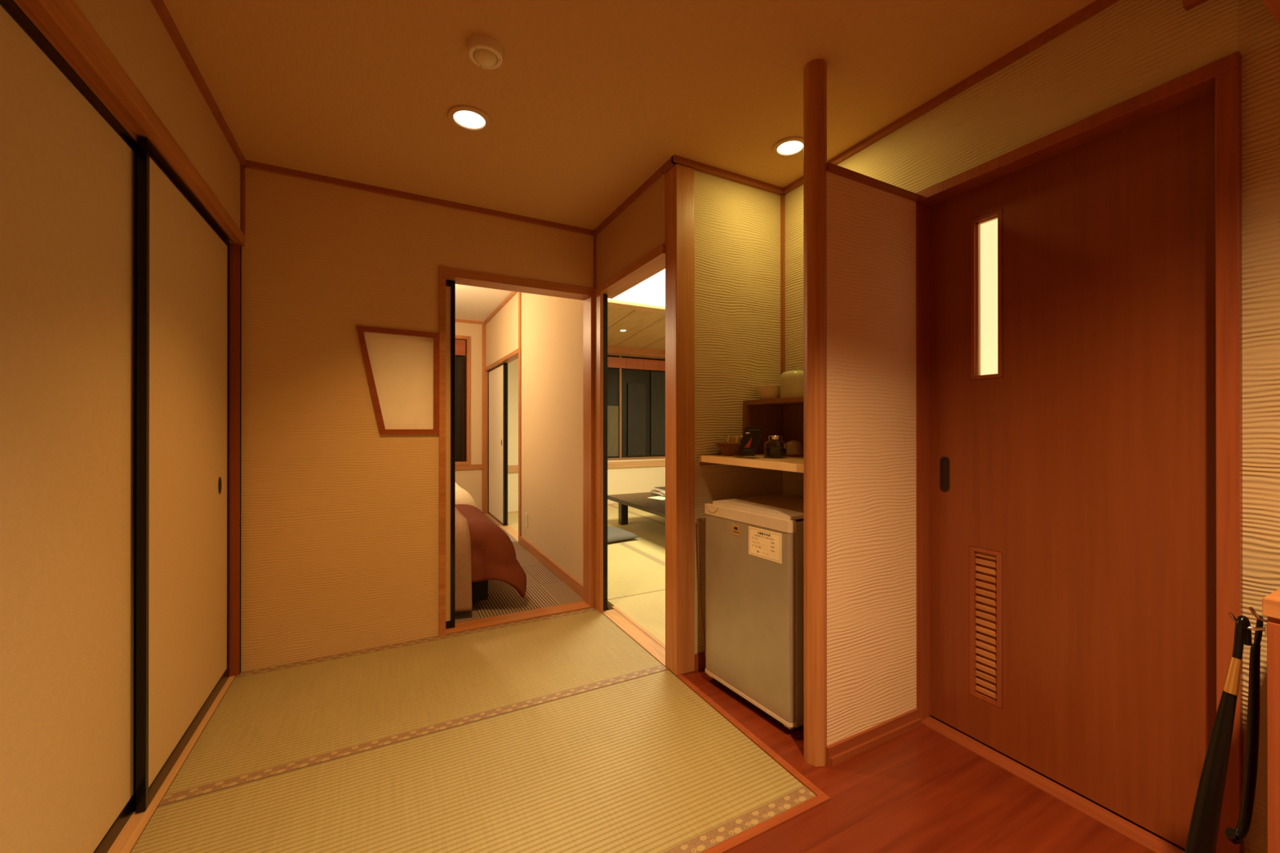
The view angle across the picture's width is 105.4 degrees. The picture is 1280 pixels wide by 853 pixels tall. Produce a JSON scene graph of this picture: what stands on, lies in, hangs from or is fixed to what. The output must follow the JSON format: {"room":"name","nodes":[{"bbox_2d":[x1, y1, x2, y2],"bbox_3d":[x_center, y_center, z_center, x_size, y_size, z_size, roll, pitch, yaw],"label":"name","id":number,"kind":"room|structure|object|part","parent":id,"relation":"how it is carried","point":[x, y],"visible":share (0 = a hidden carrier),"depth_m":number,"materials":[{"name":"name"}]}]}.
{"room":"japanese inn entryway","nodes":[
{"label":"japanese inn entryway","id":0,"kind":"room"},
{"bbox_2d":[73,0,240,228],"bbox_3d":[-0.846,-0.050,0.121,0.215,2.362,4.800,0,0,-28],"label":"wall","id":1,"kind":"structure","parent":0,"point":[133,31],"depth_m":1.48,"materials":[{"name":"beige paper"}]},
{"bbox_2d":[0,0,137,852],"bbox_3d":[-1.301,0.139,1.053,0.022,1.986,0.905,0,0,-28],"label":"door","id":2,"kind":"structure","parent":1,"relation":"in","point":[68,166],"depth_m":1.12,"materials":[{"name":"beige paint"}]},
{"bbox_2d":[13,0,244,246],"bbox_3d":[-0.792,-0.861,0.120,0.147,0.052,4.745,0,0,-28],"label":"trim","id":3,"kind":"structure","parent":1,"relation":"attached to","point":[62,23],"depth_m":1.21,"materials":[{"name":"red wood"}]},
{"bbox_2d":[135,136,229,813],"bbox_3d":[-1.670,0.141,1.819,0.022,1.986,0.870,0,0,-28],"label":"door","id":4,"kind":"structure","parent":1,"relation":"in","point":[183,286],"depth_m":1.66,"materials":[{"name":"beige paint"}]},
{"bbox_3d":[-1.801,0.252,2.089,0.004,0.072,0.034,0,0,-28],"label":"finger pull","id":5,"kind":"part","parent":4,"relation":"part of","materials":[{"name":"brown metal"}]},
{"bbox_2d":[229,243,241,676],"bbox_3d":[-1.458,0.150,1.406,0.105,1.966,1.845,0,0,-28],"label":"trim","id":6,"kind":"structure","parent":1,"relation":"attached to","point":[234,269],"depth_m":2.22,"materials":[{"name":"wood"}]},
{"bbox_2d":[106,675,235,852],"bbox_3d":[-1.482,1.163,1.403,0.120,0.060,1.825,0,0,-28],"label":"trim","id":7,"kind":"structure","parent":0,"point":[130,834],"depth_m":1.47,"materials":[{"name":"wood"}]},
{"bbox_2d":[229,167,593,673],"bbox_3d":[-1.599,-0.146,2.430,2.925,2.562,0.140,0,0,-28],"label":"wall","id":8,"kind":"structure","parent":0,"point":[340,516],"depth_m":2.42,"materials":[{"name":"beige paint"}]},
{"bbox_2d":[355,325,439,434],"bbox_3d":[-1.266,-0.234,2.558,0.389,0.550,0.036,0,0,-28],"label":"window","id":9,"kind":"structure","parent":8,"relation":"in","point":[402,366],"depth_m":2.57,"materials":[{"name":"white paper"}]},
{"bbox_2d":[240,165,595,288],"bbox_3d":[-1.057,-1.032,2.652,1.760,0.334,0.014,0,0,-28],"label":"trim","id":10,"kind":"structure","parent":8,"relation":"attached to","point":[242,167],"depth_m":2.24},
{"bbox_2d":[445,280,455,628],"bbox_3d":[-1.402,0.154,2.557,0.812,1.946,0.022,0,0,-28],"label":"door","id":11,"kind":"structure","parent":8,"relation":"in","point":[450,285],"depth_m":2.73,"materials":[{"name":"black paint"}]},
{"bbox_3d":[-1.402,0.154,2.557,0.768,1.878,0.015,0,0,-28],"label":"paper panel","id":12,"kind":"part","parent":11,"relation":"part of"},
{"bbox_2d":[439,266,594,636],"bbox_3d":[-0.712,0.134,2.903,0.913,2.004,0.137,0,0,-28],"label":"trim","id":13,"kind":"structure","parent":8,"relation":"attached to","point":[466,277],"depth_m":2.73,"materials":[{"name":"red wood"}]},
{"bbox_2d":[455,321,482,511],"bbox_3d":[-2.466,-0.162,4.099,3.040,2.600,3.850,0,0,-28],"label":"wall","id":14,"kind":"structure","parent":0,"point":[470,480],"depth_m":6.33,"materials":[{"name":"paint"}]},
{"bbox_2d":[150,0,664,235],"bbox_3d":[-0.471,-1.215,1.534,1.760,0.028,2.539,0,0,-28],"label":"trim","id":15,"kind":"structure","parent":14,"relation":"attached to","point":[159,6],"depth_m":2.38,"materials":[{"name":"wood"}]},
{"bbox_2d":[455,335,471,465],"bbox_3d":[-2.978,-0.337,5.931,1.735,1.655,0.100,0,0,-28],"label":"window","id":16,"kind":"structure","parent":14,"relation":"in","point":[463,344],"depth_m":6.29,"materials":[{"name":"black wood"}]},
{"bbox_3d":[-2.994,-0.337,5.955,1.650,1.575,0.008,0,0,-28],"label":"glass","id":17,"kind":"part","parent":16,"relation":"part of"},
{"bbox_2d":[462,356,466,460],"bbox_3d":[-2.275,-0.228,6.303,0.046,1.340,0.030,0,0,-28],"label":"curtain","id":18,"kind":"object","parent":16,"relation":"hanging from","point":[464,358],"depth_m":6.30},
{"bbox_2d":[455,291,517,470],"bbox_3d":[-2.477,-0.412,4.103,2.925,1.920,3.634,0,0,-28],"label":"trim","id":19,"kind":"structure","parent":14,"relation":"attached to","point":[513,294],"depth_m":6.22,"materials":[{"name":"red wood"}]},
{"bbox_2d":[484,348,518,371],"bbox_3d":[-1.565,-0.746,5.595,0.099,0.037,1.789,0,0,-28],"label":"trim","id":20,"kind":"structure","parent":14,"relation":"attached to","point":[513,355],"depth_m":5.37,"materials":[{"name":"red wood"}]},
{"bbox_2d":[485,513,518,542],"bbox_3d":[-1.550,1.164,5.600,0.119,0.054,1.788,0,0,-28],"label":"trim","id":21,"kind":"structure","parent":14,"relation":"attached to","point":[508,529],"depth_m":5.38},
{"bbox_2d":[507,502,618,512],"bbox_3d":[-0.559,1.166,7.086,3.104,0.054,0.063,0,0,-28],"label":"trim","id":22,"kind":"structure","parent":14,"relation":"attached to","point":[616,503],"depth_m":7.10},
{"bbox_2d":[594,243,665,298],"bbox_3d":[-0.036,-0.841,2.710,0.127,0.047,0.859,0,0,-28],"label":"trim","id":23,"kind":"structure","parent":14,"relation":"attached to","point":[652,263],"depth_m":2.64,"materials":[{"name":"red wood"}]},
{"bbox_2d":[455,284,511,321],"bbox_3d":[-2.489,-1.402,4.134,2.930,0.060,3.870,0,0,-28],"label":"ceiling","id":24,"kind":"structure","parent":0,"point":[472,303],"depth_m":5.34,"materials":[{"name":"paint"}]},
{"bbox_2d":[485,173,665,584],"bbox_3d":[-0.926,-0.287,4.362,0.063,2.850,4.615,0,0,-28],"label":"wall","id":25,"kind":"structure","parent":0,"point":[552,326],"depth_m":3.72,"materials":[{"name":"paint"}]},
{"bbox_2d":[481,324,488,514],"bbox_3d":[-2.028,-0.097,6.375,0.070,2.478,0.026,0,0,-28],"label":"trim","id":26,"kind":"structure","parent":25,"relation":"attached to","point":[485,373],"depth_m":6.36,"materials":[{"name":"red wood"}]},
{"bbox_2d":[488,363,505,525],"bbox_3d":[-1.762,0.204,5.973,0.022,1.866,0.905,0,0,-28],"label":"door","id":27,"kind":"structure","parent":25,"relation":"in","point":[496,375],"depth_m":5.91,"materials":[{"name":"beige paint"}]},
{"bbox_2d":[505,363,507,525],"bbox_3d":[-1.736,0.204,5.989,0.022,1.866,0.900,0,0,-28],"label":"door","id":28,"kind":"structure","parent":25,"relation":"in","point":[506,364],"depth_m":5.59,"materials":[{"name":"black paint"}]},
{"bbox_2d":[518,292,521,543],"bbox_3d":[-1.140,-0.100,4.766,0.083,2.478,0.072,0,0,-28],"label":"trim","id":29,"kind":"structure","parent":25,"relation":"attached to","point":[519,293],"depth_m":4.73,"materials":[{"name":"red wood"}]},
{"bbox_2d":[525,512,528,527],"bbox_3d":[-1.052,0.867,4.525,0.008,0.120,0.070,0,0,-28],"label":"wall outlet","id":30,"kind":"object","parent":25,"relation":"attached to","point":[526,514],"visible":1,"depth_m":4.51,"materials":[{"name":"white plastic"}]},
{"bbox_2d":[520,536,582,598],"bbox_3d":[-0.750,1.099,3.941,0.015,0.078,1.729,0,0,-28],"label":"baseboard","id":31,"kind":"structure","parent":25,"relation":"attached to","point":[562,575],"depth_m":3.75,"materials":[{"name":"red wood"}]},
{"bbox_2d":[582,293,603,613],"bbox_3d":[-0.297,0.159,3.074,0.044,1.955,0.230,0,0,-28],"label":"trim","id":32,"kind":"structure","parent":25,"relation":"attached to","point":[593,306],"depth_m":3.05,"materials":[{"name":"red wood"}]},
{"bbox_2d":[603,293,607,610],"bbox_3d":[-0.400,0.159,3.355,0.033,1.948,0.800,0,0,-28],"label":"door","id":33,"kind":"structure","parent":25,"relation":"in","point":[605,295],"depth_m":3.00,"materials":[{"name":"black paint"}]},
{"bbox_2d":[601,605,670,671],"bbox_3d":[-0.020,1.158,2.690,0.112,0.054,0.814,0,0,-28],"label":"trim","id":34,"kind":"structure","parent":25,"relation":"attached to","point":[653,646],"depth_m":2.66,"materials":[{"name":"wood"}]},
{"bbox_2d":[661,0,1119,195],"bbox_3d":[0.791,-1.214,1.714,0.677,0.028,1.684,0,0,-28],"label":"trim","id":35,"kind":"structure","parent":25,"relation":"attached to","point":[1095,7],"depth_m":1.83,"materials":[{"name":"wood"}]},
{"bbox_2d":[507,345,665,511],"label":"wall","id":36,"kind":"structure","parent":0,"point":[633,479],"depth_m":7.22,"materials":[{"name":"paint"}]},
{"bbox_2d":[607,352,665,460],"bbox_3d":[-0.247,-0.295,7.344,1.786,1.596,0.095,0,0,-28],"label":"window","id":37,"kind":"structure","parent":36,"relation":"attached to","point":[636,384],"depth_m":7.42,"materials":[{"name":"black glass"}]},
{"bbox_2d":[607,405,618,456],"bbox_3d":[-0.413,0.068,7.245,0.200,0.750,0.021,0,0,-28],"label":"curtain","id":38,"kind":"object","parent":37,"relation":"hanging from","point":[612,411],"depth_m":7.25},
{"bbox_2d":[627,382,645,455],"bbox_3d":[-0.050,-0.106,7.436,0.300,1.100,0.021,0,0,-28],"label":"curtain","id":39,"kind":"object","parent":37,"relation":"hanging from","point":[636,391],"depth_m":7.44,"materials":[{"name":"fabric"}]},
{"bbox_2d":[650,371,665,455],"bbox_3d":[0.295,-0.206,7.617,0.280,1.300,0.021,0,0,-28],"label":"curtain","id":40,"kind":"object","parent":37,"relation":"hanging from","point":[657,378],"depth_m":7.61,"materials":[{"name":"fabric"}]},
{"bbox_2d":[607,356,665,371],"bbox_3d":[-0.209,-0.950,7.328,1.736,0.157,0.030,0,0,-28],"label":"blind","id":41,"kind":"object","parent":36,"relation":"attached to","point":[614,363],"depth_m":7.41,"materials":[{"name":"red wood"}]},
{"bbox_2d":[162,0,1095,350],"bbox_3d":[0.513,-1.433,2.954,5.150,0.494,8.550,0,0,-28],"label":"ceiling","id":42,"kind":"structure","parent":0,"point":[586,100],"depth_m":1.74,"materials":[{"name":"paper"}]},
{"bbox_2d":[447,105,491,132],"bbox_3d":[-0.680,-1.224,1.944,0.166,0.008,0.166,0,0,-28],"label":"recessed light","id":43,"kind":"object","parent":42,"relation":"in","point":[465,117],"visible":1,"depth_m":1.94,"materials":[{"name":"beige metal"}]},
{"bbox_3d":[-0.680,-1.224,1.944,0.120,0.001,0.120,0,0,-28],"label":"lamp glass","id":44,"kind":"part","parent":43,"relation":"part of","materials":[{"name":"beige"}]},
{"bbox_2d":[467,35,502,69],"bbox_3d":[-0.501,-1.204,1.582,0.108,0.049,0.108,0,0,-28],"label":"sensor","id":45,"kind":"object","parent":42,"relation":"attached to","point":[486,52],"visible":1,"depth_m":1.56,"materials":[{"name":"white plastic"}]},
{"bbox_2d":[607,268,665,313],"bbox_3d":[0.426,-1.390,4.829,1.440,0.206,1.401,0,0,-28],"label":"ceiling light","id":46,"kind":"object","parent":42,"relation":"attached to","point":[649,295],"visible":0.11,"depth_m":5.06,"materials":[{"name":"beige"}]},
{"bbox_2d":[772,136,803,157],"bbox_3d":[0.658,-1.223,2.137,0.150,0.008,0.150,0,0,-28],"label":"recessed light","id":47,"kind":"object","parent":42,"relation":"in","point":[793,146],"visible":0.94,"depth_m":2.14,"materials":[{"name":"beige metal"}]},
{"bbox_3d":[0.658,-1.224,2.137,0.108,0.001,0.108,0,0,-28],"label":"lamp glass","id":48,"kind":"part","parent":47,"relation":"part of","materials":[{"name":"white"}]},
{"bbox_2d":[694,169,782,653],"bbox_3d":[1.608,-0.264,3.044,3.124,2.800,0.103,0,0,-28],"label":"wall","id":49,"kind":"structure","parent":0,"point":[737,225],"depth_m":2.37,"materials":[{"name":"paint"}]},
{"bbox_2d":[694,651,705,671],"bbox_3d":[0.499,1.099,2.396,0.558,0.072,0.011,0,0,-28],"label":"baseboard","id":50,"kind":"structure","parent":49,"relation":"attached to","point":[700,658],"depth_m":2.27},
{"bbox_2d":[454,514,1185,852],"bbox_3d":[-1.020,1.194,2.201,3.740,0.120,8.650,0,0,-28],"label":"floor","id":51,"kind":"structure","parent":0,"point":[919,790],"depth_m":1.48,"materials":[{"name":"wood"}]},
{"bbox_2d":[158,607,667,807],"bbox_3d":[-0.859,1.159,2.257,1.771,0.051,0.888,0,0,-28],"label":"mat","id":52,"kind":"object","parent":51,"relation":"on","point":[269,722],"visible":0.79,"depth_m":2.10,"materials":[{"name":"wicker"}]},
{"bbox_2d":[455,483,476,507],"bbox_3d":[-2.589,0.828,4.298,2.168,0.621,1.277,0,0,-28],"label":"bed","id":53,"kind":"object","parent":51,"relation":"on","point":[462,496],"visible":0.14,"depth_m":4.27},
{"bbox_2d":[130,670,816,852],"bbox_3d":[-0.447,1.158,1.472,1.771,0.051,0.881,0,0,-28],"label":"mat","id":54,"kind":"object","parent":51,"relation":"on","point":[645,764],"visible":0.86,"depth_m":1.51,"materials":[{"name":"wicker"}]},
{"bbox_2d":[454,504,526,612],"bbox_3d":[-1.927,0.858,3.067,2.168,0.557,1.272,0,0,-28],"label":"bed","id":55,"kind":"object","parent":51,"relation":"on","point":[484,552],"visible":0.23,"depth_m":2.97,"materials":[{"name":"fabric"}]},
{"bbox_2d":[665,164,694,675],"bbox_3d":[0.186,-0.031,2.283,0.101,2.332,0.100,0,0,-28],"label":"square pillar","id":56,"kind":"structure","parent":51,"relation":"on","point":[679,180],"depth_m":2.24,"materials":[{"name":"red wood"}]},
{"bbox_2d":[697,520,705,655],"bbox_3d":[0.306,0.782,2.273,0.093,0.695,0.013,0,0,-25],"label":"lead","id":57,"kind":"object","parent":51,"relation":"on","point":[698,542],"visible":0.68,"depth_m":2.26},
{"bbox_2d":[676,674,830,852],"bbox_3d":[-0.414,1.157,1.435,1.802,0.053,0.839,0,0,-28],"label":"trim","id":58,"kind":"structure","parent":51,"relation":"on","point":[820,797],"depth_m":1.48,"materials":[{"name":"wood"}]},
{"bbox_2d":[705,494,804,731],"bbox_3d":[0.599,0.733,2.081,0.444,0.803,0.484,0,0,-32],"label":"mini fridge","id":59,"kind":"object","parent":51,"relation":"on","point":[754,545],"visible":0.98,"depth_m":1.91,"materials":[{"name":"silver metal"}]},
{"bbox_3d":[0.603,0.338,2.080,0.400,0.012,0.448,0,0,-32],"label":"plate","id":60,"kind":"part","parent":59,"relation":"part of","materials":[{"name":"grey plastic"}]},
{"bbox_2d":[803,58,826,766],"bbox_3d":[0.598,-0.048,1.662,0.075,2.362,0.075,0,0,-28],"label":"post","id":61,"kind":"object","parent":51,"relation":"on","point":[815,72],"visible":1,"depth_m":1.63,"materials":[{"name":"red wood"}]},
{"bbox_2d":[1262,588,1279,852],"bbox_3d":[1.566,0.729,0.567,0.365,0.806,0.992,0,0,-28],"label":"cabinet","id":62,"kind":"object","parent":51,"relation":"on","point":[1270,602],"visible":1,"depth_m":0.92,"materials":[{"name":"red wood"}]},
{"bbox_2d":[1227,607,1267,637],"bbox_3d":[1.248,0.389,0.986,0.142,0.030,0.053,0,0,-28],"label":"coat hook","id":63,"kind":"object","parent":62,"relation":"attached to","point":[1252,611],"visible":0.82,"depth_m":0.97,"materials":[{"name":"silver metal"}]},
{"bbox_2d":[1184,615,1252,852],"bbox_3d":[1.127,0.687,0.950,0.171,0.625,0.027,0,0,-8],"label":"shoehorn","id":64,"kind":"object","parent":63,"relation":"hanging from","point":[1202,834],"visible":1,"depth_m":0.95,"materials":[{"name":"black paint"}]},
{"bbox_3d":[1.107,0.760,0.947,0.131,0.478,0.027,0,0,-7],"label":"blade","id":65,"kind":"part","parent":64,"relation":"part of","materials":[{"name":"black paint"}]},
{"bbox_2d":[1225,615,1263,844],"bbox_3d":[1.248,0.624,1.005,0.073,0.467,0.026,0,0,9],"label":"shoehorn","id":66,"kind":"object","parent":63,"relation":"hanging from","point":[1241,830],"visible":0.94,"depth_m":1.00,"materials":[{"name":"black paint"}]},
{"bbox_3d":[1.201,0.387,0.962,0.008,0.027,0.052,0,0,-40],"label":"hook arm","id":67,"kind":"part","parent":63,"relation":"part of","materials":[{"name":"silver metal"}]},
{"bbox_3d":[1.278,0.387,0.997,0.008,0.027,0.043,0,0,-43],"label":"hook arm","id":68,"kind":"part","parent":63,"relation":"part of","materials":[{"name":"silver metal"}]},
{"bbox_3d":[1.260,0.391,0.964,0.142,0.024,0.004,0,0,-28],"label":"plate","id":69,"kind":"part","parent":63,"relation":"part of","materials":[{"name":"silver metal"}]},
{"bbox_3d":[1.303,0.736,0.708,0.008,0.732,0.487,0,0,-28],"label":"door","id":70,"kind":"part","parent":62,"relation":"part of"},
{"bbox_2d":[826,171,921,766],"bbox_3d":[0.833,0.136,1.773,0.490,1.996,0.083,0,0,-28],"label":"wall","id":71,"kind":"structure","parent":0,"point":[871,231],"depth_m":1.74,"materials":[{"name":"paint"}]},
{"bbox_2d":[826,162,919,202],"bbox_3d":[0.838,-0.875,1.788,0.500,0.026,0.079,0,0,-28],"label":"trim","id":72,"kind":"structure","parent":71,"relation":"on","point":[830,167],"depth_m":1.74,"materials":[{"name":"wood"}]},
{"bbox_2d":[915,201,931,719],"bbox_3d":[1.109,0.136,1.906,0.124,1.996,0.026,0,0,-28],"label":"trim","id":73,"kind":"structure","parent":71,"relation":"attached to","point":[922,211],"depth_m":1.88,"materials":[{"name":"wood"}]},
{"bbox_2d":[782,0,1279,852],"bbox_3d":[1.673,-0.049,0.926,0.156,2.362,3.885,0,0,-28],"label":"wall","id":74,"kind":"structure","parent":0,"point":[1128,49],"depth_m":1.28,"materials":[{"name":"paint"}]},
{"bbox_2d":[698,453,803,472],"bbox_3d":[0.660,0.158,2.114,0.535,0.048,0.660,0,0,-28],"label":"niche shelf","id":75,"kind":"object","parent":74,"relation":"attached to","point":[791,464],"visible":0.58,"depth_m":1.97,"materials":[{"name":"brown wood"}]},
{"bbox_2d":[715,441,740,456],"bbox_3d":[0.433,0.103,2.266,0.163,0.063,0.163,0,0,-28],"label":"wicker basket","id":76,"kind":"object","parent":75,"relation":"on","point":[727,449],"visible":0.61,"depth_m":2.21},
{"bbox_2d":[727,435,736,443],"bbox_3d":[0.424,0.073,2.268,0.060,0.063,0.018,0,0,-39],"label":"paper packet","id":77,"kind":"object","parent":76,"relation":"in","point":[731,438],"visible":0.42,"depth_m":2.26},
{"bbox_2d":[735,435,741,443],"bbox_3d":[0.455,0.072,2.253,0.012,0.061,0.056,0,0,34],"label":"paper packet","id":78,"kind":"object","parent":76,"relation":"in","point":[738,437],"visible":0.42,"depth_m":2.24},
{"bbox_2d":[733,426,764,458],"bbox_3d":[0.470,0.068,2.106,0.072,0.134,0.112,0,0,-31],"label":"menu stand","id":79,"kind":"object","parent":75,"relation":"on","point":[751,437],"visible":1,"depth_m":2.10,"materials":[{"name":"black plastic"}]},
{"bbox_2d":[744,436,752,448],"bbox_3d":[0.470,0.068,2.113,0.001,0.052,0.032,26,-13,-29],"label":"print","id":80,"kind":"object","parent":79,"relation":"attached to","point":[748,445],"depth_m":2.11},
{"bbox_2d":[742,396,803,453],"bbox_3d":[0.777,0.003,2.177,0.262,0.262,0.654,0,0,-28],"label":"shelf riser","id":81,"kind":"object","parent":75,"relation":"on","point":[783,416],"visible":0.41,"depth_m":2.44,"materials":[{"name":"wood"}]},
{"bbox_3d":[0.532,0.015,2.392,0.020,0.240,0.010,0,0,-28],"label":"post","id":82,"kind":"part","parent":81,"relation":"part of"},
{"bbox_3d":[0.629,0.015,2.458,0.262,0.240,0.018,0,0,-28],"label":"panel","id":83,"kind":"part","parent":81,"relation":"part of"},
{"bbox_2d":[755,384,780,399],"bbox_3d":[0.638,-0.162,2.374,0.149,0.070,0.149,0,0,-28],"label":"bowl","id":84,"kind":"object","parent":81,"relation":"on","point":[771,391],"visible":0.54,"depth_m":2.32,"materials":[{"name":"beige ceramic"}]},
{"bbox_2d":[780,367,803,398],"bbox_3d":[0.723,-0.202,2.260,0.141,0.148,0.141,0,0,-28],"label":"lidded pot","id":85,"kind":"object","parent":81,"relation":"on","point":[791,381],"visible":0.64,"depth_m":2.20,"materials":[{"name":"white ceramic"}]},
{"bbox_3d":[0.723,-0.267,2.260,0.032,0.018,0.032,0,0,-28],"label":"lid knob","id":86,"kind":"part","parent":85,"relation":"part of","materials":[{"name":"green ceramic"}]},
{"bbox_3d":[0.888,0.015,2.235,0.010,0.240,0.618,0,0,-28],"label":"panel","id":87,"kind":"part","parent":81,"relation":"part of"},
{"bbox_2d":[764,435,786,457],"bbox_3d":[0.585,0.087,2.107,0.096,0.096,0.096,0,0,-28],"label":"jar","id":88,"kind":"object","parent":75,"relation":"on","point":[775,447],"visible":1,"depth_m":2.07,"materials":[{"name":"clear glass"}]},
{"bbox_2d":[786,452,803,456],"bbox_3d":[0.712,0.129,2.281,0.204,0.012,0.204,0,0,-28],"label":"round tray","id":89,"kind":"object","parent":75,"relation":"on","point":[788,455],"visible":0.25,"depth_m":2.19,"materials":[{"name":"red wood"}]},
{"bbox_2d":[786,440,802,453],"bbox_3d":[0.706,0.098,2.239,0.080,0.066,0.080,0,0,-28],"label":"tea cup","id":90,"kind":"object","parent":89,"relation":"on","point":[793,446],"visible":0.77,"depth_m":2.21,"materials":[{"name":"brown ceramic"}]},
{"bbox_2d":[780,194,785,375],"bbox_3d":[0.740,-0.662,2.522,0.016,1.074,0.016,0,0,-28],"label":"trim","id":91,"kind":"structure","parent":74,"relation":"attached to","point":[782,196],"depth_m":2.52,"materials":[{"name":"wood"}]},
{"bbox_2d":[921,716,1184,852],"bbox_3d":[1.274,1.131,1.549,0.070,0.003,0.755,0,0,-28],"label":"trim","id":92,"kind":"structure","parent":74,"relation":"attached to","point":[1152,842],"depth_m":1.50,"materials":[{"name":"wood"}]},
{"bbox_2d":[929,90,1216,852],"bbox_3d":[1.321,0.131,1.577,0.038,1.988,0.766,0,0,-28],"label":"door","id":93,"kind":"structure","parent":74,"relation":"in","point":[1073,479],"depth_m":1.48,"materials":[{"name":"red wood"}]},
{"bbox_3d":[1.158,0.181,1.852,0.004,0.132,0.033,0,0,-28],"label":"recessed pull","id":94,"kind":"part","parent":93,"relation":"part of","materials":[{"name":"brown metal"}]},
{"bbox_3d":[1.237,0.705,1.734,0.030,0.539,0.105,0,0,-28],"label":"vent frame","id":95,"kind":"part","parent":93,"relation":"part of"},
{"bbox_3d":[1.239,-0.460,1.734,0.030,0.581,0.103,0,0,-28],"label":"pane frame","id":96,"kind":"part","parent":93,"relation":"part of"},
{"bbox_3d":[1.251,-0.460,1.740,0.004,0.560,0.082,0,0,-28],"label":"frosted pane","id":97,"kind":"part","parent":93,"relation":"part of","materials":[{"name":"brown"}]},
{"bbox_2d":[915,51,1243,852],"bbox_3d":[1.318,0.116,1.558,0.158,2.034,0.802,0,0,-28],"label":"trim","id":98,"kind":"structure","parent":74,"relation":"attached to","point":[1223,76],"depth_m":1.19,"materials":[{"name":"wood"}]},
{"bbox_2d":[1182,0,1208,11],"bbox_3d":[1.430,-1.105,1.183,0.038,0.065,0.150,0,0,-28],"label":"trim","id":99,"kind":"structure","parent":74,"relation":"attached to","point":[1188,5],"depth_m":1.24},
{"bbox_2d":[1261,0,1279,25],"bbox_3d":[0.423,-0.958,0.539,2.419,0.082,0.054,0,0,-28],"label":"trim","id":100,"kind":"structure","parent":74,"relation":"attached to","point":[1273,6],"depth_m":1.06,"materials":[{"name":"red wood"}]},
{"bbox_3d":[0.489,1.225,5.189,3.110,0.069,4.760,0,0,-28],"label":"floor","id":101,"kind":"structure","parent":0,"visible":0},
{"bbox_2d":[507,512,518,530],"bbox_3d":[-1.135,1.165,5.760,0.759,0.051,1.858,0,0,-28],"label":"mat","id":102,"kind":"object","parent":101,"relation":"on","point":[513,517],"visible":0.02,"depth_m":5.97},
{"bbox_2d":[607,541,665,599],"bbox_3d":[-0.292,1.162,4.154,0.759,0.051,1.766,0,0,-28],"label":"mat","id":103,"kind":"object","parent":101,"relation":"on","point":[630,571],"visible":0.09,"depth_m":3.79,"materials":[{"name":"wicker"}]},
{"bbox_2d":[607,525,639,542],"bbox_3d":[-0.389,1.093,4.949,0.550,0.086,0.550,0,0,-36],"label":"floor cushion","id":104,"kind":"object","parent":103,"relation":"on","point":[614,534],"visible":0.32,"depth_m":4.83,"materials":[{"name":"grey fabric"}]},
{"bbox_2d":[607,589,665,644],"bbox_3d":[0.765,1.161,3.212,1.757,0.051,0.880,0,0,-28],"label":"mat","id":105,"kind":"object","parent":101,"relation":"on","point":[647,610],"visible":0.02,"depth_m":3.03,"materials":[{"name":"wicker"}]},
{"bbox_2d":[607,504,665,532],"bbox_3d":[-0.407,1.166,6.108,0.851,0.051,1.798,0,0,-28],"label":"mat","id":106,"kind":"object","parent":101,"relation":"on","point":[636,522],"visible":0.28,"depth_m":5.77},
{"bbox_2d":[609,504,665,524],"bbox_3d":[0.769,1.165,5.727,0.873,0.051,3.566,0,0,-28],"label":"mat","id":107,"kind":"object","parent":101,"relation":"on","point":[660,519],"visible":0.12,"depth_m":6.31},
{"bbox_2d":[607,492,665,524],"bbox_3d":[0.517,0.973,5.156,1.092,0.330,1.895,0,0,-28],"label":"table","id":108,"kind":"object","parent":107,"relation":"on","point":[640,501],"visible":0.22,"depth_m":5.37,"materials":[{"name":"paint"}]},
{"bbox_3d":[-0.196,0.995,5.677,0.084,0.288,0.084,0,0,-28],"label":"leg","id":109,"kind":"part","parent":108,"relation":"part of","materials":[{"name":"paint"}]},
{"bbox_2d":[647,496,665,499],"bbox_3d":[0.228,0.808,5.505,0.180,0.002,0.240,0,0,-42],"label":"paper sheet","id":110,"kind":"object","parent":108,"relation":"on","point":[654,497],"visible":0.71,"depth_m":5.54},
{"bbox_3d":[0.311,0.804,5.831,0.240,0.010,0.310,0,0,-31],"label":"magazine","id":111,"kind":"object","parent":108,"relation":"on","visible":0},
{"bbox_2d":[651,491,665,495],"bbox_3d":[0.303,0.792,5.804,0.240,0.012,0.310,0,0,-22],"label":"magazine","id":112,"kind":"object","parent":111,"relation":"on","point":[660,494],"visible":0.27,"depth_m":5.72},
{"bbox_3d":[0.311,0.782,5.853,0.240,0.009,0.310,0,0,-36],"label":"magazine","id":113,"kind":"object","parent":112,"relation":"on","visible":0},
{"bbox_3d":[0.345,0.771,5.809,0.240,0.012,0.310,0,0,-16],"label":"magazine","id":114,"kind":"object","parent":113,"relation":"on","visible":0},
{"bbox_2d":[652,488,665,492],"bbox_3d":[0.325,0.759,5.838,0.240,0.010,0.310,0,0,-32],"label":"magazine","id":115,"kind":"object","parent":114,"relation":"on","point":[655,489],"visible":0.16,"depth_m":5.78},
{"bbox_2d":[654,486,665,490],"bbox_3d":[0.346,0.749,5.872,0.240,0.011,0.310,0,0,-26],"label":"magazine","id":116,"kind":"object","parent":115,"relation":"on","point":[663,488],"visible":0.21,"depth_m":5.89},
{"bbox_2d":[618,528,665,564],"bbox_3d":[0.422,1.163,4.529,0.851,0.051,1.766,0,0,-28],"label":"mat","id":117,"kind":"object","parent":101,"relation":"on","point":[651,543],"visible":0.09,"depth_m":4.75,"materials":[{"name":"wicker"}]}
]}

